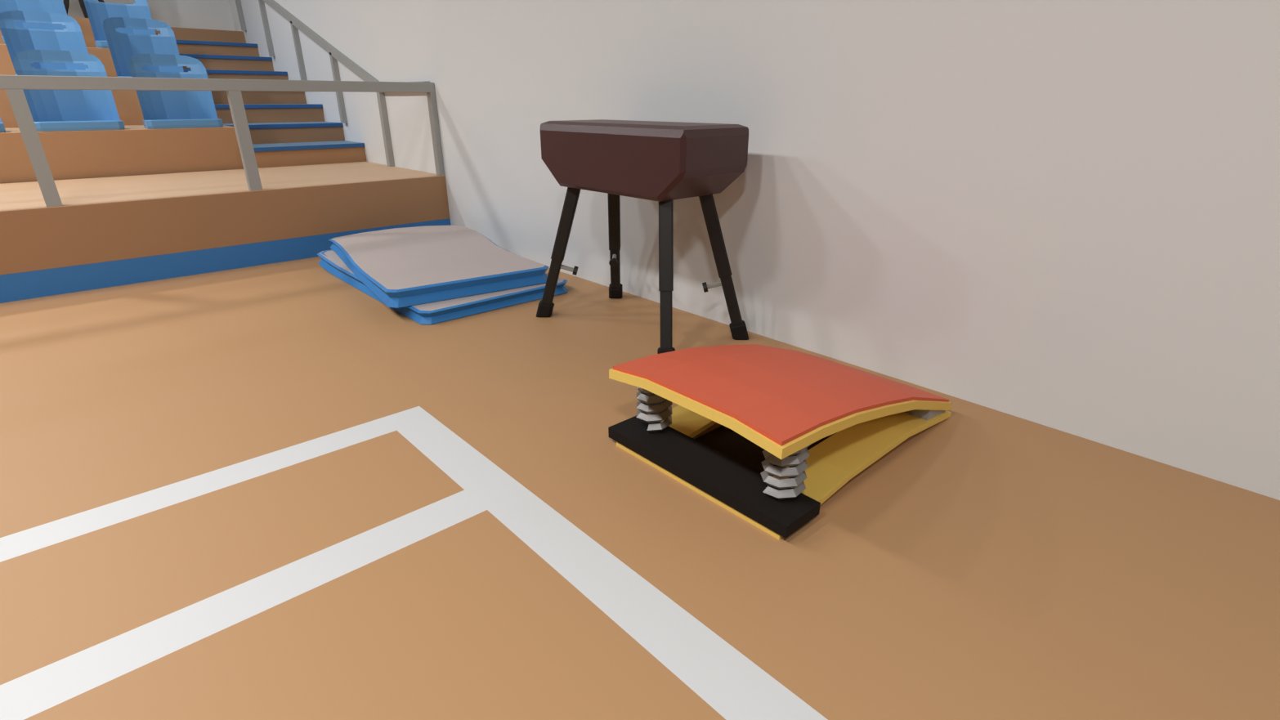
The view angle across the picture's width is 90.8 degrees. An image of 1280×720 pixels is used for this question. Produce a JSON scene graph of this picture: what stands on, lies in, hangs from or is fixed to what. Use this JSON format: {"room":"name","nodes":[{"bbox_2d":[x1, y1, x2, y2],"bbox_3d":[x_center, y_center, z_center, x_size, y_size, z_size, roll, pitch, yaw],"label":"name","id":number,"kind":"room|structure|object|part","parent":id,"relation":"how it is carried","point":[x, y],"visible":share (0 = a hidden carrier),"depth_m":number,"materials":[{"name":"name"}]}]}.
{"room":"sports hall","nodes":[
{"label":"sports hall","id":0,"kind":"room"},
{"bbox_2d":[62,0,234,31],"bbox_3d":[-12.280,-5.219,8.061,12.510,6.500,0.150,-19,29,-38],"label":"wall","id":1,"kind":"structure","parent":0,"point":[190,14],"depth_m":11.49,"materials":[{"name":"paint"}]},
{"bbox_2d":[0,256,1279,719],"bbox_3d":[-2.765,1.871,-0.471,12.360,0.100,12.016,-19,29,-38],"label":"floor","id":2,"kind":"structure","parent":0,"point":[272,491],"depth_m":2.31,"materials":[{"name":"brown wood"}]},
{"bbox_2d":[0,17,450,303],"bbox_3d":[-9.168,-2.374,6.208,11.358,2.654,8.172,-19,29,-38],"label":"grandstand","id":3,"kind":"object","parent":2,"relation":"on","point":[140,204],"visible":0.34,"depth_m":6.27,"materials":[{"name":"brown wood"}]},
{"bbox_2d":[0,117,5,132],"bbox_3d":[-6.876,-2.652,6.194,0.752,0.796,0.460,-19,29,-38],"label":"seat","id":4,"kind":"object","parent":3,"relation":"on","point":[2,129],"visible":1,"depth_m":6.42,"materials":[{"name":"blue plastic"}]},
{"bbox_2d":[0,0,67,44],"bbox_3d":[-8.131,-4.634,8.439,0.752,0.796,0.460,-19,29,-38],"label":"seat","id":5,"kind":"object","parent":3,"relation":"on","point":[38,6],"visible":0.2,"depth_m":8.56,"materials":[{"name":"blue plastic"}]},
{"bbox_2d":[0,10,88,75],"bbox_3d":[-7.143,-3.768,7.619,0.752,0.796,0.460,-19,29,-38],"label":"seat","id":6,"kind":"object","parent":3,"relation":"on","point":[17,39],"visible":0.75,"depth_m":7.67,"materials":[{"name":"blue plastic"}]},
{"bbox_2d":[13,49,125,131],"bbox_3d":[-6.155,-2.902,6.799,0.752,0.796,0.460,-19,29,-38],"label":"seat","id":7,"kind":"object","parent":3,"relation":"on","point":[51,110],"visible":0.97,"depth_m":6.87,"materials":[{"name":"blue plastic"}]},
{"bbox_2d":[83,0,156,48],"bbox_3d":[-7.425,-4.879,9.032,0.752,0.796,0.460,-19,29,-38],"label":"seat","id":8,"kind":"object","parent":3,"relation":"on","point":[97,11],"visible":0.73,"depth_m":9.05,"materials":[{"name":"blue plastic"}]},
{"bbox_2d":[102,17,183,76],"bbox_3d":[-6.436,-4.013,8.212,0.752,0.796,0.460,-19,29,-38],"label":"seat","id":9,"kind":"object","parent":3,"relation":"on","point":[122,46],"visible":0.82,"depth_m":8.24,"materials":[{"name":"blue plastic"}]},
{"bbox_2d":[129,53,223,129],"bbox_3d":[-5.448,-3.146,7.392,0.752,0.796,0.460,-19,29,-38],"label":"seat","id":10,"kind":"object","parent":3,"relation":"on","point":[159,109],"visible":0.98,"depth_m":7.46,"materials":[{"name":"blue plastic"}]},
{"bbox_2d":[0,75,444,206],"bbox_3d":[-4.829,-1.669,4.869,6.957,0.966,0.100,-19,29,-38],"label":"guard railing","id":11,"kind":"object","parent":3,"relation":"on","point":[14,85],"visible":1,"depth_m":5.50,"materials":[{"name":"grey metal"}]},
{"bbox_3d":[-4.748,-1.653,4.956,0.098,0.869,0.096,-19,29,-38],"label":"post","id":12,"kind":"part","parent":11,"relation":"part of","materials":[{"name":"grey metal"}]},
{"bbox_3d":[-4.829,-2.071,4.704,6.957,0.098,0.100,-19,29,-38],"label":"rail","id":13,"kind":"part","parent":11,"relation":"part of","materials":[{"name":"grey metal"}]},
{"bbox_3d":[-3.668,-2.026,5.862,0.098,0.869,0.096,-19,29,-38],"label":"post","id":14,"kind":"part","parent":11,"relation":"part of","materials":[{"name":"grey metal"}]},
{"bbox_3d":[-2.274,-2.509,7.032,0.055,0.869,0.096,-19,29,-38],"label":"post","id":15,"kind":"part","parent":11,"relation":"part of","materials":[{"name":"grey metal"}]},
{"bbox_2d":[154,26,366,168],"bbox_3d":[-6.305,-4.294,9.941,1.496,1.952,5.826,-19,29,-38],"label":"staircase","id":16,"kind":"structure","parent":3,"relation":"on","point":[285,130],"depth_m":9.23,"materials":[{"name":"brown wood"}]},
{"bbox_2d":[235,0,429,166],"bbox_3d":[-4.752,-4.497,9.159,0.063,2.921,7.265,-19,29,-38],"label":"stair handrail","id":17,"kind":"object","parent":3,"relation":"on","point":[335,55],"visible":0.75,"depth_m":8.84,"materials":[{"name":"grey metal"}]},
{"bbox_3d":[-7.165,-6.381,11.257,0.063,0.901,0.085,-19,29,-38],"label":"post","id":18,"kind":"part","parent":17,"relation":"part of","materials":[{"name":"grey metal"}]},
{"bbox_3d":[-6.177,-5.515,10.437,0.063,0.901,0.085,-19,29,-38],"label":"post","id":19,"kind":"part","parent":17,"relation":"part of","materials":[{"name":"grey metal"}]},
{"bbox_3d":[-5.189,-4.649,9.617,0.063,0.901,0.085,-19,29,-38],"label":"post","id":20,"kind":"part","parent":17,"relation":"part of","materials":[{"name":"grey metal"}]},
{"bbox_3d":[-4.201,-3.782,8.797,0.063,0.901,0.085,-19,29,-38],"label":"post","id":21,"kind":"part","parent":17,"relation":"part of","materials":[{"name":"grey metal"}]},
{"bbox_3d":[-3.213,-2.916,7.977,0.063,0.901,0.085,-19,29,-38],"label":"post","id":22,"kind":"part","parent":17,"relation":"part of","materials":[{"name":"grey metal"}]},
{"bbox_2d":[317,250,568,324],"bbox_3d":[-1.851,-0.808,5.694,1.310,0.145,2.360,-19,29,-38],"label":"mat","id":23,"kind":"object","parent":2,"relation":"on","point":[429,313],"visible":0.27,"depth_m":4.90,"materials":[{"name":"blue plastic"}]},
{"bbox_2d":[328,225,549,308],"bbox_3d":[-1.900,-0.943,5.715,1.310,0.182,2.250,-15,27,-32],"label":"mat","id":24,"kind":"object","parent":23,"relation":"on","point":[405,266],"visible":0.99,"depth_m":5.33,"materials":[{"name":"white fabric"}]},
{"bbox_2d":[536,119,748,353],"bbox_3d":[-0.019,-0.876,4.263,0.840,1.364,1.432,-19,29,-39],"label":"horse","id":25,"kind":"object","parent":2,"relation":"on","point":[664,163],"visible":0.97,"depth_m":3.80},
{"bbox_3d":[-0.570,-0.810,4.531,0.348,0.948,0.090,2,23,6],"label":"leg","id":26,"kind":"part","parent":25,"relation":"part of","materials":[{"name":"black metal"}]},
{"bbox_3d":[-0.195,-0.942,4.850,0.090,0.948,0.348,-1,22,-1],"label":"leg","id":27,"kind":"part","parent":25,"relation":"part of","materials":[{"name":"black metal"}]},
{"bbox_3d":[0.157,-0.509,3.801,0.090,0.948,0.348,-1,22,-1],"label":"leg","id":28,"kind":"part","parent":25,"relation":"part of","materials":[{"name":"black metal"}]},
{"bbox_3d":[0.532,-0.641,4.121,0.348,0.948,0.090,2,23,6],"label":"leg","id":29,"kind":"part","parent":25,"relation":"part of","materials":[{"name":"black metal"}]},
{"bbox_2d":[608,344,952,540],"bbox_3d":[0.719,0.145,3.005,1.485,0.445,1.006,-19,29,-38],"label":"springboard","id":30,"kind":"object","parent":2,"relation":"on","point":[797,427],"visible":1,"depth_m":2.66,"materials":[{"name":"red carpet"}]},
{"bbox_2d":[228,0,1279,500],"bbox_3d":[-0.875,-3.888,4.966,0.150,6.600,20.170,-19,29,-38],"label":"wall","id":31,"kind":"structure","parent":0,"point":[1061,215],"depth_m":3.26,"materials":[{"name":"paint"}]}
]}

